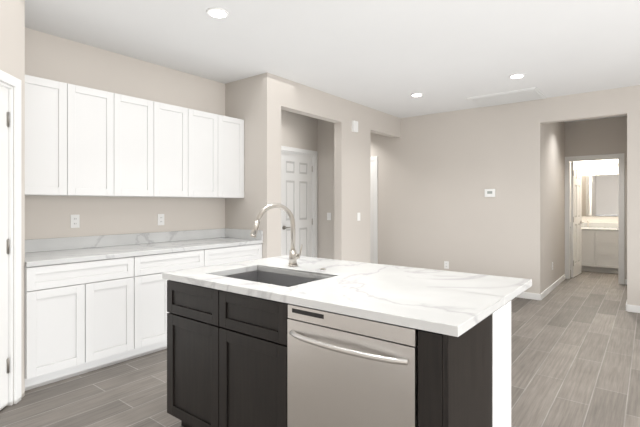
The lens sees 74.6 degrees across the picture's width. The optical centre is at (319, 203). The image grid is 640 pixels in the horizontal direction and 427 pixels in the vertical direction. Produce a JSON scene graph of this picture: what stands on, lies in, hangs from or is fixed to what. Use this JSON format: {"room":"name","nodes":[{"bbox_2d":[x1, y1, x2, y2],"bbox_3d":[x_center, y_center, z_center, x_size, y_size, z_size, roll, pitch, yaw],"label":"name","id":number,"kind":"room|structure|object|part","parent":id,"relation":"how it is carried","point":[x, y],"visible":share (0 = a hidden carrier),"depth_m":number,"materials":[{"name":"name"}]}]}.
{"room":"kitchen","nodes":[
{"label":"kitchen","id":0,"kind":"room"},
{"bbox_2d":[13,0,24,403],"bbox_3d":[-2.056,-0.060,2.780,0.120,2.720,0.125,0,0,-7],"label":"wall","id":1,"kind":"structure","parent":0,"point":[18,39],"depth_m":2.81,"materials":[{"name":"paint"}]},
{"bbox_2d":[25,27,224,239],"bbox_3d":[-2.284,-0.060,3.583,0.120,2.720,4.050,0,0,38],"label":"wall","id":2,"kind":"structure","parent":0,"point":[54,58],"depth_m":3.95,"materials":[{"name":"paint"}]},
{"bbox_2d":[70,215,79,227],"bbox_3d":[-2.137,0.150,3.665,0.008,0.115,0.072,0,0,38],"label":"outlet","id":3,"kind":"object","parent":2,"relation":"attached to","point":[74,221],"visible":1,"depth_m":3.66,"materials":[{"name":"white plastic"}]},
{"bbox_2d":[158,214,163,224],"bbox_3d":[-1.631,0.160,4.310,0.008,0.115,0.072,0,0,38],"label":"outlet","id":4,"kind":"object","parent":2,"relation":"attached to","point":[160,219],"visible":1,"depth_m":4.31,"materials":[{"name":"white plastic"}]},
{"bbox_2d":[225,73,280,257],"bbox_3d":[-1.002,-0.060,5.011,1.270,2.720,0.220,0,0,38],"label":"wall","id":5,"kind":"structure","parent":0,"point":[253,103],"depth_m":4.65,"materials":[{"name":"paint"}]},
{"bbox_2d":[225,116,243,197],"bbox_3d":[-1.121,-0.511,4.691,0.334,0.887,0.428,0,0,38],"label":"upper cabinet","id":6,"kind":"object","parent":5,"relation":"attached to","point":[234,127],"depth_m":4.65,"materials":[{"name":"white wood"}]},
{"bbox_2d":[225,228,262,239],"bbox_3d":[-0.868,0.339,4.751,0.618,0.104,0.020,0,0,38],"label":"backsplash","id":7,"kind":"structure","parent":5,"relation":"attached to","point":[242,234],"depth_m":4.73,"materials":[{"name":"white stone"}]},
{"bbox_2d":[0,0,619,222],"bbox_3d":[1.417,-0.060,5.539,5.220,2.720,9.880,0,0,38],"label":"wall","id":8,"kind":"structure","parent":0,"point":[595,137],"depth_m":6.90,"materials":[{"name":"paint"}]},
{"bbox_2d":[25,75,76,195],"bbox_3d":[-2.219,-0.511,3.295,0.334,0.887,0.428,0,0,38],"label":"upper cabinet","id":9,"kind":"object","parent":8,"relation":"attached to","point":[50,105],"depth_m":3.23,"materials":[{"name":"white wood"}]},
{"bbox_2d":[77,85,124,196],"bbox_3d":[-2.010,-0.511,3.560,0.334,0.887,0.487,0,0,38],"label":"upper cabinet","id":10,"kind":"object","parent":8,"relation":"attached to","point":[82,141],"depth_m":3.52,"materials":[{"name":"white wood"}]},
{"bbox_2d":[25,228,224,251],"bbox_3d":[-1.794,0.339,4.090,0.020,0.104,2.204,0,0,38],"label":"backsplash","id":11,"kind":"structure","parent":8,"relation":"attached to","point":[53,244],"depth_m":3.92,"materials":[{"name":"white stone"}]},
{"bbox_2d":[125,95,160,196],"bbox_3d":[-1.783,-0.511,3.848,0.334,0.887,0.487,0,0,38],"label":"upper cabinet","id":12,"kind":"object","parent":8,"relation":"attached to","point":[142,116],"depth_m":3.81,"materials":[{"name":"white wood"}]},
{"bbox_2d":[161,103,196,197],"bbox_3d":[-1.556,-0.511,4.137,0.334,0.887,0.487,0,0,38],"label":"upper cabinet","id":13,"kind":"object","parent":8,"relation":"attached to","point":[178,124],"depth_m":4.10,"materials":[{"name":"white wood"}]},
{"bbox_2d":[197,110,224,197],"bbox_3d":[-1.330,-0.511,4.425,0.334,0.887,0.487,0,0,38],"label":"upper cabinet","id":14,"kind":"object","parent":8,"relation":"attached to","point":[210,126],"depth_m":4.40,"materials":[{"name":"white wood"}]},
{"bbox_2d":[581,174,617,215],"bbox_3d":[5.575,-0.170,8.393,0.710,0.820,0.012,0,0,38],"label":"bathroom mirror","id":15,"kind":"object","parent":8,"relation":"attached to","point":[599,195],"visible":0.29,"depth_m":8.38,"materials":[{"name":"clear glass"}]},
{"bbox_2d":[314,118,316,150],"bbox_3d":[-0.112,-0.060,6.588,0.120,2.720,0.080,0,0,38],"label":"wall","id":16,"kind":"structure","parent":0,"point":[315,134],"depth_m":6.54,"materials":[{"name":"paint"}]},
{"bbox_2d":[0,270,639,426],"bbox_3d":[2.213,1.350,4.271,8.200,0.100,11.250,0,0,38],"label":"floor","id":17,"kind":"structure","parent":0,"point":[575,351],"depth_m":3.11,"materials":[{"name":"tile"}]},
{"bbox_2d":[25,252,144,390],"bbox_3d":[-1.982,0.863,3.358,0.628,0.872,0.820,0,0,38],"label":"base cabinet","id":18,"kind":"object","parent":17,"relation":"on","point":[92,303],"depth_m":3.13,"materials":[{"name":"wood"}]},
{"bbox_2d":[25,236,260,263],"bbox_3d":[-1.551,0.409,3.899,0.638,0.035,2.204,0,0,38],"label":"countertop","id":19,"kind":"structure","parent":18,"relation":"on","point":[166,245],"depth_m":3.62,"materials":[{"name":"white stone"}]},
{"bbox_2d":[145,248,212,354],"bbox_3d":[-1.555,0.863,3.902,0.628,0.872,0.810,0,0,38],"label":"base cabinet","id":20,"kind":"object","parent":17,"relation":"on","point":[156,263],"depth_m":3.64,"materials":[{"name":"wood"}]},
{"bbox_2d":[213,240,262,264],"bbox_3d":[-1.127,0.863,4.446,0.628,0.872,0.820,0,0,38],"label":"base cabinet","id":21,"kind":"object","parent":17,"relation":"on","point":[228,253],"depth_m":4.29,"materials":[{"name":"wood"}]},
{"bbox_2d":[162,275,510,426],"bbox_3d":[-0.002,0.864,2.160,1.657,0.872,0.846,0,0,38],"label":"kitchen island","id":22,"kind":"object","parent":17,"relation":"on","point":[293,338],"depth_m":1.76,"materials":[{"name":"brown wood"}]},
{"bbox_2d":[162,255,531,338],"bbox_3d":[0.100,0.409,2.294,1.716,0.035,1.070,0,0,38],"label":"island countertop","id":23,"kind":"structure","parent":22,"relation":"on","point":[456,302],"depth_m":1.95,"materials":[{"name":"white stone"}]},
{"bbox_2d":[230,267,321,282],"bbox_3d":[-0.276,0.529,2.342,0.652,0.228,0.422,0,0,38],"label":"sink","id":24,"kind":"object","parent":23,"relation":"in","point":[266,276],"depth_m":2.59,"materials":[{"name":"grey metal"}]},
{"bbox_2d":[250,203,305,266],"bbox_3d":[-0.258,0.194,2.564,0.195,0.396,0.298,0,0,38],"label":"faucet","id":25,"kind":"object","parent":23,"relation":"on","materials":[{"name":"silver metal"}]},
{"bbox_2d":[570,222,617,273],"bbox_3d":[5.196,0.838,8.332,1.410,0.925,0.573,0,0,38],"label":"bathroom vanity","id":26,"kind":"object","parent":17,"relation":"on","point":[599,251],"depth_m":7.95,"materials":[{"name":"white wood"}]},
{"bbox_3d":[5.196,0.440,8.332,1.410,0.129,0.573,0,0,38],"label":"bath vanity top","id":27,"kind":"part","parent":26,"relation":"part of","materials":[{"name":"beige stone"}]},
{"bbox_2d":[317,119,333,258],"bbox_3d":[0.031,-0.060,6.648,1.430,2.720,0.190,0,0,38],"label":"wall","id":28,"kind":"structure","parent":0,"point":[325,185],"depth_m":6.48,"materials":[{"name":"paint"}]},
{"bbox_2d":[25,0,639,122],"bbox_3d":[2.213,-1.470,4.271,8.200,0.100,11.250,0,0,38],"label":"ceiling","id":29,"kind":"structure","parent":0,"point":[390,57],"depth_m":3.67,"materials":[{"name":"paint"}]},
{"bbox_2d":[206,7,228,17],"bbox_3d":[-0.757,-1.414,3.114,0.164,0.012,0.164,0,0,38],"label":"recessed light","id":30,"kind":"object","parent":29,"relation":"in","point":[215,12],"visible":0.96,"depth_m":3.09,"materials":[{"name":"white"}]},
{"bbox_2d":[411,93,422,96],"bbox_3d":[1.257,-1.414,5.449,0.164,0.012,0.164,0,0,38],"label":"recessed light","id":31,"kind":"object","parent":29,"relation":"in","point":[416,94],"visible":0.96,"depth_m":5.42,"materials":[{"name":"white"}]},
{"bbox_2d":[467,87,545,106],"bbox_3d":[2.491,-1.411,5.611,0.840,0.018,0.640,0,0,38],"label":"ceiling vent","id":32,"kind":"object","parent":29,"relation":"in","point":[521,95],"visible":1,"depth_m":5.54,"materials":[{"name":"white metal"}]},
{"bbox_2d":[509,73,524,78],"bbox_3d":[2.179,-1.414,4.647,0.164,0.012,0.164,0,0,38],"label":"recessed light","id":33,"kind":"object","parent":29,"relation":"in","point":[516,76],"visible":0.98,"depth_m":4.64,"materials":[{"name":"white"}]},
{"bbox_2d":[281,77,400,262],"bbox_3d":[0.405,-0.060,5.870,0.120,2.720,2.870,0,0,38],"label":"wall","id":34,"kind":"structure","parent":0,"point":[351,186],"depth_m":5.75,"materials":[{"name":"paint"}]},
{"bbox_2d":[352,120,357,131],"bbox_3d":[0.488,-1.080,5.849,0.036,0.150,0.110,0,0,38],"label":"door chime","id":35,"kind":"object","parent":34,"relation":"attached to","point":[354,126],"visible":1,"depth_m":5.82,"materials":[{"name":"white plastic"}]},
{"bbox_2d":[370,85,639,305],"bbox_3d":[3.224,-0.060,5.556,7.800,2.720,0.120,0,0,38],"label":"wall","id":36,"kind":"structure","parent":0,"point":[439,174],"depth_m":6.15,"materials":[{"name":"paint"}]},
{"bbox_2d":[370,156,377,263],"bbox_3d":[0.623,0.240,7.514,0.930,2.120,0.016,0,0,38],"label":"door frame","id":37,"kind":"structure","parent":36,"relation":"attached to","point":[375,159],"depth_m":7.25,"materials":[{"name":"white wood"}]},
{"bbox_2d":[444,261,448,268],"bbox_3d":[1.950,0.940,6.476,0.072,0.115,0.008,0,0,38],"label":"electrical outlet","id":38,"kind":"object","parent":36,"relation":"attached to","point":[446,264],"visible":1,"depth_m":6.47,"materials":[{"name":"white plastic"}]},
{"bbox_2d":[485,189,494,196],"bbox_3d":[2.455,-0.160,6.067,0.144,0.116,0.025,0,0,38],"label":"thermostat","id":39,"kind":"object","parent":36,"relation":"attached to","point":[489,192],"visible":1,"depth_m":6.06,"materials":[{"name":"white plastic"}]},
{"bbox_2d":[517,292,539,299],"bbox_3d":[2.007,1.258,6.427,2.450,0.085,0.014,0,0,38],"label":"baseboard","id":40,"kind":"structure","parent":36,"relation":"attached to","point":[527,295],"depth_m":5.74,"materials":[{"name":"white wood"}]},
{"bbox_2d":[627,304,639,312],"bbox_3d":[4.943,1.258,4.119,3.120,0.085,0.014,0,0,38],"label":"baseboard","id":41,"kind":"structure","parent":36,"relation":"attached to","point":[634,308],"depth_m":5.04,"materials":[{"name":"white wood"}]},
{"bbox_2d":[542,122,564,291],"bbox_3d":[3.613,-0.060,6.585,0.120,2.720,1.980,0,0,38],"label":"wall","id":42,"kind":"structure","parent":0,"point":[553,192],"depth_m":6.46,"materials":[{"name":"paint"}]},
{"bbox_2d":[540,274,565,299],"bbox_3d":[3.624,1.258,6.491,0.014,0.085,2.086,0,0,38],"label":"baseboard","id":43,"kind":"structure","parent":42,"relation":"attached to","point":[548,290],"depth_m":6.32,"materials":[{"name":"white wood"}]},
{"bbox_2d":[565,116,626,283],"bbox_3d":[4.580,-0.060,7.160,2.490,2.720,0.120,0,0,38],"label":"wall","id":44,"kind":"structure","parent":0,"point":[623,134],"depth_m":6.81,"materials":[{"name":"paint"}]},
{"bbox_2d":[571,162,583,276],"bbox_3d":[4.657,0.273,7.613,0.143,2.030,0.696,0,0,42],"label":"door","id":45,"kind":"structure","parent":44,"relation":"in","point":[576,222],"depth_m":7.54,"materials":[{"name":"white wood"}]},
{"bbox_2d":[565,153,623,283],"bbox_3d":[4.636,0.239,7.117,0.854,2.122,0.152,0,0,38],"label":"door frame","id":46,"kind":"structure","parent":44,"relation":"attached to","point":[568,160],"depth_m":6.92,"materials":[{"name":"white wood"}]},
{"bbox_3d":[-0.878,-0.060,5.613,0.120,2.720,0.880,0,0,38],"label":"wall","id":47,"kind":"structure","parent":0,"visible":0},
{"bbox_2d":[281,152,312,256],"bbox_3d":[-0.344,0.273,6.242,0.143,2.030,0.726,0,0,38],"label":"door","id":48,"kind":"structure","parent":47,"relation":"in","point":[296,184],"depth_m":6.24,"materials":[{"name":"white wood"}]},
{"bbox_2d":[281,146,316,257],"bbox_3d":[-0.365,0.239,6.253,0.136,2.122,0.884,0,0,38],"label":"door frame","id":49,"kind":"structure","parent":47,"relation":"attached to","point":[286,149],"depth_m":6.52,"materials":[{"name":"white wood"}]},
{"bbox_3d":[-1.940,-0.060,1.807,0.308,2.720,0.308,0,0,38],"label":"wall","id":50,"kind":"structure","parent":0,"visible":0},
{"bbox_2d":[0,85,8,409],"bbox_3d":[-1.972,0.273,2.348,0.143,2.030,0.726,0,0,-7],"label":"pantry door","id":51,"kind":"structure","parent":50,"relation":"in","point":[4,243],"depth_m":2.67,"materials":[{"name":"white wood"}]},
{"bbox_2d":[0,70,20,405],"bbox_3d":[-1.995,0.239,2.341,0.136,2.122,0.884,0,0,-7],"label":"door frame","id":52,"kind":"structure","parent":50,"relation":"attached to","point":[11,80],"depth_m":2.73,"materials":[{"name":"white wood"}]}
]}

